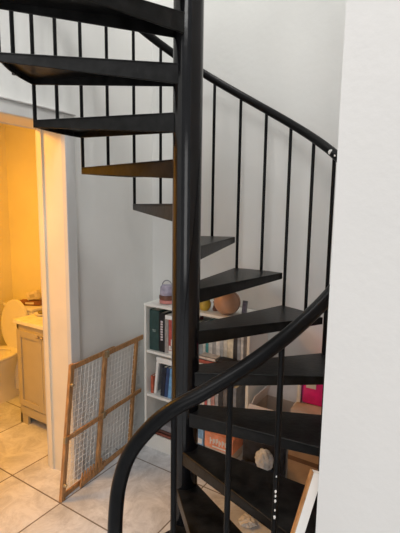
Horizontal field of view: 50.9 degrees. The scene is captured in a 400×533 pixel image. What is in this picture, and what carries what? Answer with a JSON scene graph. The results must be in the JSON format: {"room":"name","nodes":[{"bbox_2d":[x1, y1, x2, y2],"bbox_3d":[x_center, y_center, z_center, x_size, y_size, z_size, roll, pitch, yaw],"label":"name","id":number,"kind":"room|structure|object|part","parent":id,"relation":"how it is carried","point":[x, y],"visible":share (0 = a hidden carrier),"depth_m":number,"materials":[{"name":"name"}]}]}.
{"room":"home stairwell","nodes":[
{"label":"home stairwell","id":0,"kind":"room"},
{"bbox_2d":[0,123,12,345],"bbox_3d":[-2.567,-0.066,3.049,0.100,2.600,2.740,6,9,32],"label":"wall","id":1,"kind":"structure","parent":0,"point":[6,291],"depth_m":4.03,"materials":[{"name":"beige paint"}]},
{"bbox_2d":[0,0,152,468],"bbox_3d":[-1.917,-0.941,0.718,0.205,5.000,5.740,6,9,32],"label":"wall","id":2,"kind":"structure","parent":0,"point":[115,240],"depth_m":2.73,"materials":[{"name":"white paint"}]},
{"bbox_2d":[0,114,71,476],"bbox_3d":[-1.104,0.297,2.207,0.223,2.157,0.872,6,9,32],"label":"trim","id":3,"kind":"structure","parent":2,"relation":"attached to","point":[49,155],"depth_m":2.53,"materials":[{"name":"beige paint"}]},
{"bbox_2d":[0,95,76,115],"bbox_3d":[-0.982,-0.807,1.983,0.046,0.010,0.982,6,9,32],"label":"trim","id":4,"kind":"structure","parent":2,"relation":"attached to","point":[2,97],"depth_m":2.15,"materials":[{"name":"white paint"}]},
{"bbox_2d":[0,98,82,478],"bbox_3d":[-1.096,0.277,2.200,0.260,2.199,0.964,6,9,32],"label":"trim","id":5,"kind":"structure","parent":2,"relation":"attached to","point":[7,107],"depth_m":2.46,"materials":[{"name":"grey paint"}]},
{"bbox_2d":[0,395,270,532],"bbox_3d":[-0.724,1.700,0.296,6.440,0.080,5.740,6,9,32],"label":"floor","id":6,"kind":"structure","parent":0,"point":[29,488],"depth_m":2.51,"materials":[{"name":"beige tile"}]},
{"bbox_2d":[0,299,41,403],"bbox_3d":[-1.756,0.736,3.712,0.436,0.850,0.727,6,9,32],"label":"toilet","id":7,"kind":"object","parent":6,"relation":"on","point":[13,309],"visible":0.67,"depth_m":3.74,"materials":[{"name":"white ceramic"}]},
{"bbox_3d":[-1.814,0.767,3.624,0.400,0.020,0.510,6,9,32],"label":"seat","id":8,"kind":"part","parent":7,"relation":"part of","materials":[{"name":"white ceramic"}]},
{"bbox_3d":[-1.806,0.971,3.670,0.390,0.395,0.530,6,9,32],"label":"bowl","id":9,"kind":"part","parent":7,"relation":"part of","materials":[{"name":"white ceramic"}]},
{"bbox_3d":[-1.676,0.522,3.804,0.390,0.450,0.063,6,9,32],"label":"lid","id":10,"kind":"part","parent":7,"relation":"part of","materials":[{"name":"white ceramic"}]},
{"bbox_3d":[-1.606,0.360,3.888,0.436,0.030,0.190,6,9,32],"label":"tank lid","id":11,"kind":"part","parent":7,"relation":"part of","materials":[{"name":"white ceramic"}]},
{"bbox_2d":[20,299,41,305],"bbox_3d":[-1.539,0.328,3.837,0.200,0.050,0.072,1,8,4],"label":"tray","id":12,"kind":"object","parent":7,"relation":"on","point":[35,302],"visible":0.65,"depth_m":3.81,"materials":[{"name":"brown wood"}]},
{"bbox_2d":[26,290,40,299],"bbox_3d":[-1.507,0.259,3.809,0.126,0.095,0.062,3,8,12],"label":"paper packet","id":13,"kind":"object","parent":12,"relation":"on","point":[36,294],"visible":1,"depth_m":3.78,"materials":[{"name":"paper"}]},
{"bbox_2d":[13,314,46,424],"bbox_3d":[-1.015,0.810,3.313,0.635,0.835,0.598,6,9,32],"label":"vanity cabinet","id":14,"kind":"object","parent":6,"relation":"on","point":[29,331],"visible":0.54,"depth_m":3.16,"materials":[{"name":"beige paint"}]},
{"bbox_2d":[13,314,42,329],"bbox_3d":[-1.002,0.410,3.269,0.635,0.030,0.570,6,9,32],"label":"countertop","id":15,"kind":"structure","parent":14,"relation":"on","point":[33,321],"depth_m":3.16,"materials":[{"name":"stone"}]},
{"bbox_2d":[33,311,41,315],"bbox_3d":[-1.253,0.368,3.311,0.110,0.034,0.110,6,9,32],"label":"soap dish","id":16,"kind":"object","parent":15,"relation":"on","point":[39,313],"visible":0.62,"depth_m":3.29,"materials":[{"name":"white ceramic"}]},
{"bbox_3d":[-1.269,0.783,3.159,0.293,0.599,0.021,6,9,32],"label":"door","id":17,"kind":"part","parent":14,"relation":"part of","materials":[{"name":"beige paint"}]},
{"bbox_3d":[-1.028,0.807,3.007,0.271,0.599,0.021,6,9,32],"label":"door","id":18,"kind":"part","parent":14,"relation":"part of","materials":[{"name":"beige paint"}]},
{"bbox_2d":[59,335,142,502],"bbox_3d":[-0.617,0.924,2.762,0.073,0.775,0.872,5,9,26],"label":"baby gate","id":19,"kind":"object","parent":6,"relation":"on","point":[99,464],"visible":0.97,"depth_m":2.69,"materials":[{"name":"brown wood"}]},
{"bbox_3d":[-0.776,0.965,2.451,0.027,0.775,0.175,3,8,15],"label":"post","id":20,"kind":"part","parent":19,"relation":"part of","materials":[{"name":"brown wood"}]},
{"bbox_3d":[-0.711,1.318,2.627,0.014,0.030,0.395,5,9,27],"label":"rail","id":21,"kind":"part","parent":19,"relation":"part of","materials":[{"name":"brown wood"}]},
{"bbox_3d":[-0.701,0.946,2.633,0.031,0.735,0.525,5,9,27],"label":"panel","id":22,"kind":"part","parent":19,"relation":"part of","materials":[{"name":"white plastic"}]},
{"bbox_3d":[-0.665,0.573,2.654,0.014,0.030,0.395,5,9,27],"label":"rail","id":23,"kind":"part","parent":19,"relation":"part of","materials":[{"name":"brown wood"}]},
{"bbox_3d":[-0.636,0.938,2.708,0.025,0.750,0.170,3,8,15],"label":"post","id":24,"kind":"part","parent":19,"relation":"part of","materials":[{"name":"brown wood"}]},
{"bbox_3d":[-0.565,1.280,2.879,0.013,0.030,0.440,5,9,27],"label":"rail","id":25,"kind":"part","parent":19,"relation":"part of","materials":[{"name":"brown wood"}]},
{"bbox_3d":[-0.544,0.909,2.908,0.031,0.735,0.538,5,9,27],"label":"panel","id":26,"kind":"part","parent":19,"relation":"part of","materials":[{"name":"white plastic"}]},
{"bbox_3d":[-0.521,0.543,2.903,0.013,0.032,0.445,5,9,27],"label":"rail","id":27,"kind":"part","parent":19,"relation":"part of","materials":[{"name":"brown wood"}]},
{"bbox_3d":[-0.482,0.899,3.023,0.026,0.735,0.164,3,8,15],"label":"post","id":28,"kind":"part","parent":19,"relation":"part of","materials":[{"name":"brown wood"}]},
{"bbox_2d":[0,0,337,532],"bbox_3d":[-0.051,-0.712,1.792,1.535,4.300,1.533,3,8,18],"label":"spiral staircase","id":29,"kind":"structure","parent":6,"relation":"on","point":[273,499],"depth_m":1.82,"materials":[{"name":"black metal"}]},
{"bbox_3d":[-0.056,-0.441,1.829,1.534,3.753,1.535,6,9,32],"label":"handrail","id":30,"kind":"part","parent":29,"relation":"part of","materials":[{"name":"black metal"}]},
{"bbox_2d":[144,299,267,459],"bbox_3d":[0.020,0.785,2.837,0.800,1.045,0.276,6,9,32],"label":"bookcase","id":31,"kind":"object","parent":6,"relation":"on","point":[153,402],"visible":0.16,"depth_m":2.89,"materials":[{"name":"white laminate"}]},
{"bbox_2d":[151,374,154,392],"bbox_3d":[-0.303,0.819,2.997,0.022,0.125,0.122,6,9,32],"label":"book","id":32,"kind":"object","parent":31,"relation":"on","point":[153,375],"visible":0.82,"depth_m":2.95,"materials":[{"name":"paper"}]},
{"bbox_3d":[-0.309,0.760,3.048,0.018,1.027,0.272,6,9,32],"label":"panel","id":33,"kind":"part","parent":31,"relation":"part of","materials":[{"name":"white laminate"}]},
{"bbox_2d":[149,308,165,350],"bbox_3d":[-0.255,0.424,2.972,0.082,0.283,0.223,6,9,32],"label":"binder","id":34,"kind":"object","parent":31,"relation":"on","point":[154,312],"visible":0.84,"depth_m":2.88,"materials":[{"name":"cardboard"}]},
{"bbox_3d":[0.018,0.915,2.857,0.764,0.018,0.262,6,9,32],"label":"shelf","id":35,"kind":"part","parent":31,"relation":"part of","materials":[{"name":"white laminate"}]},
{"bbox_2d":[154,362,165,392],"bbox_3d":[-0.258,0.764,2.991,0.043,0.232,0.170,6,9,32],"label":"picture frame","id":36,"kind":"object","parent":31,"relation":"on","point":[159,366],"visible":0.44,"depth_m":2.93,"materials":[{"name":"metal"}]},
{"bbox_3d":[-0.259,0.764,2.991,0.043,0.232,0.170,6,9,32],"label":"frame","id":37,"kind":"part","parent":36,"relation":"part of","materials":[{"name":"white"}]},
{"bbox_2d":[158,363,165,389],"bbox_3d":[-0.250,0.766,2.986,0.022,0.199,0.140,6,9,32],"label":"book","id":38,"kind":"object","parent":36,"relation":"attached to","point":[160,366],"depth_m":2.94,"materials":[{"name":"paper"}]},
{"bbox_2d":[156,355,171,365],"bbox_3d":[-0.182,0.640,2.920,0.182,0.040,0.160,6,9,32],"label":"book","id":39,"kind":"object","parent":36,"relation":"on","point":[160,359],"visible":0.27,"depth_m":2.87,"materials":[{"name":"white paper"}]},
{"bbox_2d":[156,432,170,439],"bbox_3d":[-0.230,1.163,3.002,0.200,0.024,0.160,6,9,32],"label":"book","id":40,"kind":"object","parent":31,"relation":"on","point":[157,433],"visible":0.12,"depth_m":2.92,"materials":[{"name":"fabric"}]},
{"bbox_2d":[158,429,170,435],"bbox_3d":[-0.232,1.140,3.003,0.180,0.022,0.160,6,9,32],"label":"book","id":41,"kind":"object","parent":40,"relation":"on","point":[160,430],"visible":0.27,"depth_m":2.92,"materials":[{"name":"fabric"}]},
{"bbox_2d":[161,421,170,432],"bbox_3d":[-0.229,1.109,2.994,0.184,0.042,0.154,6,9,32],"label":"storage box","id":42,"kind":"object","parent":41,"relation":"on","point":[167,427],"visible":0.02,"depth_m":2.91,"materials":[{"name":"grey plastic"}]},
{"bbox_3d":[-0.229,1.095,2.992,0.184,0.013,0.154,6,9,32],"label":"lid","id":43,"kind":"part","parent":42,"relation":"part of","materials":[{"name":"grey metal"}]},
{"bbox_2d":[160,365,168,396],"bbox_3d":[-0.209,0.783,2.955,0.051,0.217,0.162,6,9,32],"label":"book","id":44,"kind":"object","parent":31,"relation":"on","point":[164,370],"visible":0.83,"depth_m":2.89,"materials":[{"name":"paper"}]},
{"bbox_2d":[159,310,171,352],"bbox_3d":[-0.205,0.436,2.930,0.045,0.272,0.203,6,9,32],"label":"book","id":45,"kind":"object","parent":31,"relation":"on","point":[162,314],"visible":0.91,"depth_m":2.85,"materials":[{"name":"paper"}]},
{"bbox_2d":[159,280,171,303],"bbox_3d":[-0.223,0.170,2.860,0.111,0.161,0.111,6,9,32],"label":"lantern","id":46,"kind":"object","parent":31,"relation":"on","point":[165,297],"visible":0.84,"depth_m":2.82,"materials":[{"name":"glass"}]},
{"bbox_3d":[-0.223,0.157,2.858,0.101,0.069,0.101,6,9,32],"label":"lamp shade","id":47,"kind":"part","parent":46,"relation":"part of","materials":[{"name":"glass"}]},
{"bbox_2d":[165,319,168,352],"bbox_3d":[-0.171,0.458,2.911,0.030,0.235,0.202,6,9,32],"label":"book","id":48,"kind":"object","parent":31,"relation":"on","point":[166,320],"visible":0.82,"depth_m":2.83,"materials":[{"name":"paper"}]},
{"bbox_2d":[165,313,171,319],"bbox_3d":[-0.145,0.332,2.873,0.093,0.028,0.190,6,9,32],"label":"magazine","id":49,"kind":"object","parent":48,"relation":"on","point":[168,316],"visible":0.29,"depth_m":2.81,"materials":[{"name":"paper"}]},
{"bbox_2d":[164,366,171,396],"bbox_3d":[-0.182,0.785,2.938,0.047,0.216,0.162,6,9,32],"label":"book","id":50,"kind":"object","parent":31,"relation":"on","point":[169,367],"visible":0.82,"depth_m":2.87,"materials":[{"name":"paper"}]},
{"bbox_2d":[168,320,171,353],"bbox_3d":[-0.135,0.462,2.888,0.052,0.235,0.203,6,9,32],"label":"book","id":51,"kind":"object","parent":31,"relation":"on","point":[170,321],"visible":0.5,"depth_m":2.81,"materials":[{"name":"paper"}]},
{"bbox_2d":[168,339,171,353],"bbox_3d":[-0.190,0.538,2.813,0.052,0.103,0.001,6,9,32],"label":"print","id":52,"kind":"object","parent":51,"relation":"attached to","point":[170,340],"depth_m":2.82,"materials":[{"name":"paper"}]},
{"bbox_2d":[168,368,171,398],"bbox_3d":[-0.157,0.788,2.922,0.049,0.217,0.162,6,9,32],"label":"book","id":53,"kind":"object","parent":31,"relation":"on","point":[170,376],"visible":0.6,"depth_m":2.86,"materials":[{"name":"paper"}]},
{"bbox_3d":[0.023,0.603,2.812,0.764,0.018,0.262,6,9,32],"label":"shelf","id":54,"kind":"part","parent":31,"relation":"part of","materials":[{"name":"white laminate"}]},
{"bbox_3d":[0.014,1.203,2.897,0.764,0.018,0.262,6,9,32],"label":"shelf","id":55,"kind":"part","parent":31,"relation":"part of","materials":[{"name":"white laminate"}]},
{"bbox_3d":[0.027,0.277,2.766,0.800,0.018,0.276,6,9,32],"label":"panel","id":56,"kind":"part","parent":31,"relation":"part of","materials":[{"name":"white laminate"}]},
{"bbox_2d":[198,429,204,445],"bbox_3d":[0.017,1.130,2.795,0.060,0.155,0.082,6,9,32],"label":"carton","id":57,"kind":"object","parent":31,"relation":"on","point":[201,433],"visible":0.2,"depth_m":2.75,"materials":[{"name":"blue cardboard"}]},
{"bbox_2d":[200,300,210,310],"bbox_3d":[0.030,0.230,2.687,0.086,0.098,0.086,6,9,32],"label":"vase","id":58,"kind":"object","parent":31,"relation":"on","point":[204,306],"visible":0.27,"depth_m":2.65,"materials":[{"name":"yellow ceramic"}]},
{"bbox_2d":[199,318,211,354],"bbox_3d":[0.047,0.475,2.815,0.030,0.235,0.162,6,9,32],"label":"book","id":59,"kind":"object","parent":31,"relation":"on","point":[200,345],"visible":0.02,"depth_m":2.76,"materials":[{"name":"paper"}]},
{"bbox_2d":[199,359,215,363],"bbox_3d":[0.063,0.600,2.679,0.130,0.026,0.075,6,9,32],"label":"book","id":60,"kind":"object","parent":31,"relation":"on","point":[200,360],"visible":0.21,"depth_m":2.66,"materials":[{"name":"paper"}]},
{"bbox_2d":[199,352,219,361],"bbox_3d":[0.063,0.576,2.674,0.120,0.022,0.070,6,9,32],"label":"book","id":61,"kind":"object","parent":60,"relation":"on","point":[205,356],"visible":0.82,"depth_m":2.66,"materials":[{"name":"paper"}]},
{"bbox_2d":[208,342,212,353],"bbox_3d":[0.111,0.476,2.774,0.028,0.245,0.162,6,9,32],"label":"book","id":62,"kind":"object","parent":31,"relation":"on","point":[210,344],"visible":0.05,"depth_m":2.71,"materials":[{"name":"paper"}]},
{"bbox_2d":[206,318,216,352],"bbox_3d":[0.089,0.472,2.787,0.020,0.250,0.162,6,9,32],"label":"book","id":63,"kind":"object","parent":31,"relation":"on","point":[207,344],"visible":0.02,"depth_m":2.73,"materials":[{"name":"paper"}]},
{"bbox_2d":[211,396,214,405],"bbox_3d":[0.124,0.819,2.733,0.026,0.210,0.162,6,9,32],"label":"book","id":64,"kind":"object","parent":31,"relation":"on","point":[213,397],"visible":0.07,"depth_m":2.67,"materials":[{"name":"paper"}]},
{"bbox_2d":[212,342,215,354],"bbox_3d":[0.134,0.481,2.760,0.024,0.240,0.162,6,9,32],"label":"book","id":65,"kind":"object","parent":31,"relation":"on","point":[214,343],"visible":0.1,"depth_m":2.70,"materials":[{"name":"paper"}]},
{"bbox_2d":[215,393,218,405],"bbox_3d":[0.147,0.824,2.718,0.026,0.205,0.162,6,9,32],"label":"book","id":66,"kind":"object","parent":31,"relation":"on","point":[217,395],"visible":0.1,"depth_m":2.65,"materials":[{"name":"paper"}]},
{"bbox_2d":[216,341,219,354],"bbox_3d":[0.158,0.476,2.744,0.030,0.255,0.162,6,9,32],"label":"book","id":67,"kind":"object","parent":31,"relation":"on","point":[218,342],"visible":0.1,"depth_m":2.68,"materials":[{"name":"paper"}]},
{"bbox_2d":[218,391,222,405],"bbox_3d":[0.172,0.829,2.703,0.030,0.200,0.162,6,9,32],"label":"book","id":68,"kind":"object","parent":31,"relation":"on","point":[220,403],"visible":0.09,"depth_m":2.63,"materials":[{"name":"paper"}]},
{"bbox_2d":[220,341,223,357],"bbox_3d":[0.181,0.481,2.729,0.022,0.250,0.162,6,9,32],"label":"book","id":69,"kind":"object","parent":31,"relation":"on","point":[221,342],"visible":0.1,"depth_m":2.67,"materials":[{"name":"paper"}]},
{"bbox_2d":[205,431,242,458],"bbox_3d":[0.155,1.140,2.733,0.206,0.155,0.146,6,9,32],"label":"game box","id":70,"kind":"object","parent":31,"relation":"on","point":[214,441],"visible":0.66,"depth_m":2.68,"materials":[{"name":"cardboard"}]},
{"bbox_2d":[223,389,226,406],"bbox_3d":[0.199,0.825,2.685,0.030,0.215,0.162,6,9,32],"label":"book","id":71,"kind":"object","parent":31,"relation":"on","point":[225,390],"visible":0.06,"depth_m":2.62,"materials":[{"name":"paper"}]},
{"bbox_2d":[223,340,226,356],"bbox_3d":[0.203,0.483,2.716,0.026,0.250,0.162,6,9,32],"label":"book","id":72,"kind":"object","parent":31,"relation":"on","point":[225,341],"visible":0.11,"depth_m":2.65,"materials":[{"name":"paper"}]},
{"bbox_2d":[216,357,236,361],"bbox_3d":[0.171,0.598,2.607,0.126,0.052,0.076,6,9,32],"label":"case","id":73,"kind":"object","parent":31,"relation":"on","point":[222,359],"visible":0.38,"depth_m":2.60,"materials":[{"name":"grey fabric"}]},
{"bbox_2d":[214,292,240,314],"bbox_3d":[0.168,0.219,2.585,0.167,0.155,0.164,6,9,32],"label":"ball","id":74,"kind":"object","parent":31,"relation":"on","point":[228,304],"visible":0.81,"depth_m":2.52,"materials":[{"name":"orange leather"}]},
{"bbox_2d":[227,339,233,358],"bbox_3d":[0.232,0.481,2.696,0.042,0.262,0.162,6,9,32],"label":"book","id":75,"kind":"object","parent":31,"relation":"on","point":[230,342],"visible":0.13,"depth_m":2.63,"materials":[{"name":"paper"}]},
{"bbox_2d":[233,338,237,359],"bbox_3d":[0.262,0.482,2.677,0.026,0.265,0.162,6,9,32],"label":"book","id":76,"kind":"object","parent":31,"relation":"on","point":[236,339],"visible":0.12,"depth_m":2.61,"materials":[{"name":"paper"}]},
{"bbox_2d":[237,338,240,360],"bbox_3d":[0.284,0.482,2.663,0.022,0.270,0.162,6,9,32],"label":"book","id":77,"kind":"object","parent":31,"relation":"on","point":[239,339],"visible":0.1,"depth_m":2.60,"materials":[{"name":"paper"}]},
{"bbox_2d":[233,386,245,407],"bbox_3d":[0.252,0.835,2.652,0.030,0.205,0.162,6,9,32],"label":"book","id":78,"kind":"object","parent":31,"relation":"on","point":[238,391],"visible":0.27,"depth_m":2.60,"materials":[{"name":"paper"}]},
{"bbox_2d":[240,337,243,359],"bbox_3d":[0.302,0.484,2.651,0.018,0.270,0.162,6,9,32],"label":"book","id":79,"kind":"object","parent":31,"relation":"on","point":[242,338],"visible":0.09,"depth_m":2.58,"materials":[{"name":"paper"}]},
{"bbox_2d":[241,300,247,313],"bbox_3d":[0.277,0.254,2.601,0.025,0.086,0.040,-7,11,-43],"label":"stand","id":80,"kind":"object","parent":31,"relation":"on","point":[245,303],"visible":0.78,"depth_m":2.59,"materials":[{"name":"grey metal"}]},
{"bbox_2d":[243,337,246,357],"bbox_3d":[0.319,0.485,2.640,0.020,0.270,0.162,6,9,32],"label":"book","id":81,"kind":"object","parent":31,"relation":"on","point":[245,338],"visible":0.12,"depth_m":2.57,"materials":[{"name":"paper"}]},
{"bbox_3d":[0.350,0.828,2.632,0.018,1.027,0.272,6,9,32],"label":"panel","id":82,"kind":"part","parent":31,"relation":"part of","materials":[{"name":"white laminate"}]},
{"bbox_2d":[239,513,256,527],"bbox_3d":[0.254,1.375,2.273,0.092,0.045,0.093,0,8,-8],"label":"crumpled paper","id":83,"kind":"object","parent":6,"relation":"on","point":[247,521],"visible":0.98,"depth_m":2.25,"materials":[{"name":"white paper"}]},
{"bbox_2d":[241,459,280,475],"bbox_3d":[0.328,1.254,2.377,0.260,0.255,0.093,6,9,32],"label":"duffel bag","id":84,"kind":"object","parent":6,"relation":"on","point":[244,460],"visible":0.1,"depth_m":2.40,"materials":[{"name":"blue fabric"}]},
{"bbox_2d":[255,448,273,470],"bbox_3d":[0.354,1.073,2.334,0.109,0.126,0.086,6,9,32],"label":"plastic bag","id":85,"kind":"object","parent":84,"relation":"on","point":[264,459],"visible":0.9,"depth_m":2.30,"materials":[{"name":"white plastic"}]},
{"bbox_2d":[242,439,285,476],"bbox_3d":[0.366,1.147,2.429,0.262,0.453,0.050,6,9,32],"label":"suitcase","id":86,"kind":"object","parent":6,"relation":"on","point":[250,448],"visible":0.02,"depth_m":2.41,"materials":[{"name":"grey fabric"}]},
{"bbox_2d":[248,385,296,477],"bbox_3d":[0.469,1.035,2.560,0.274,0.640,0.306,6,9,32],"label":"carton","id":87,"kind":"object","parent":6,"relation":"on","point":[265,399],"visible":0.21,"depth_m":2.65,"materials":[{"name":"cardboard"}]},
{"bbox_2d":[287,450,318,484],"bbox_3d":[0.726,1.174,2.386,0.364,0.422,0.332,6,9,32],"label":"carton","id":88,"kind":"object","parent":6,"relation":"on","point":[300,464],"visible":0.14,"depth_m":2.29,"materials":[{"name":"brown cardboard"}]},
{"bbox_2d":[291,401,321,414],"bbox_3d":[0.733,0.868,2.347,0.364,0.195,0.320,6,9,32],"label":"carton","id":89,"kind":"object","parent":88,"relation":"on","point":[299,407],"visible":0.08,"depth_m":2.30,"materials":[{"name":"cardboard"}]},
{"bbox_2d":[297,385,322,406],"bbox_3d":[0.736,0.660,2.360,0.318,0.214,0.210,6,9,32],"label":"gift box","id":90,"kind":"object","parent":89,"relation":"on","point":[311,394],"visible":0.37,"depth_m":2.33,"materials":[{"name":"pink cardboard"}]},
{"bbox_2d":[291,469,318,532],"bbox_3d":[0.182,1.065,1.197,0.349,0.966,0.032,-3,9,-25],"label":"board","id":91,"kind":"object","parent":6,"relation":"on","point":[310,491],"visible":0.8,"depth_m":1.19,"materials":[{"name":"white wood"}]},
{"bbox_2d":[4,0,345,385],"bbox_3d":[-0.289,-1.240,3.005,3.580,5.000,0.100,6,9,32],"label":"wall","id":92,"kind":"structure","parent":0,"point":[286,55],"depth_m":2.59,"materials":[{"name":"white paint"}]},
{"bbox_2d":[316,0,399,532],"bbox_3d":[1.926,-0.888,0.724,2.880,5.000,1.400,6,9,32],"label":"wall","id":93,"kind":"structure","parent":0,"point":[359,481],"depth_m":1.00,"materials":[{"name":"white paint"}]}
]}

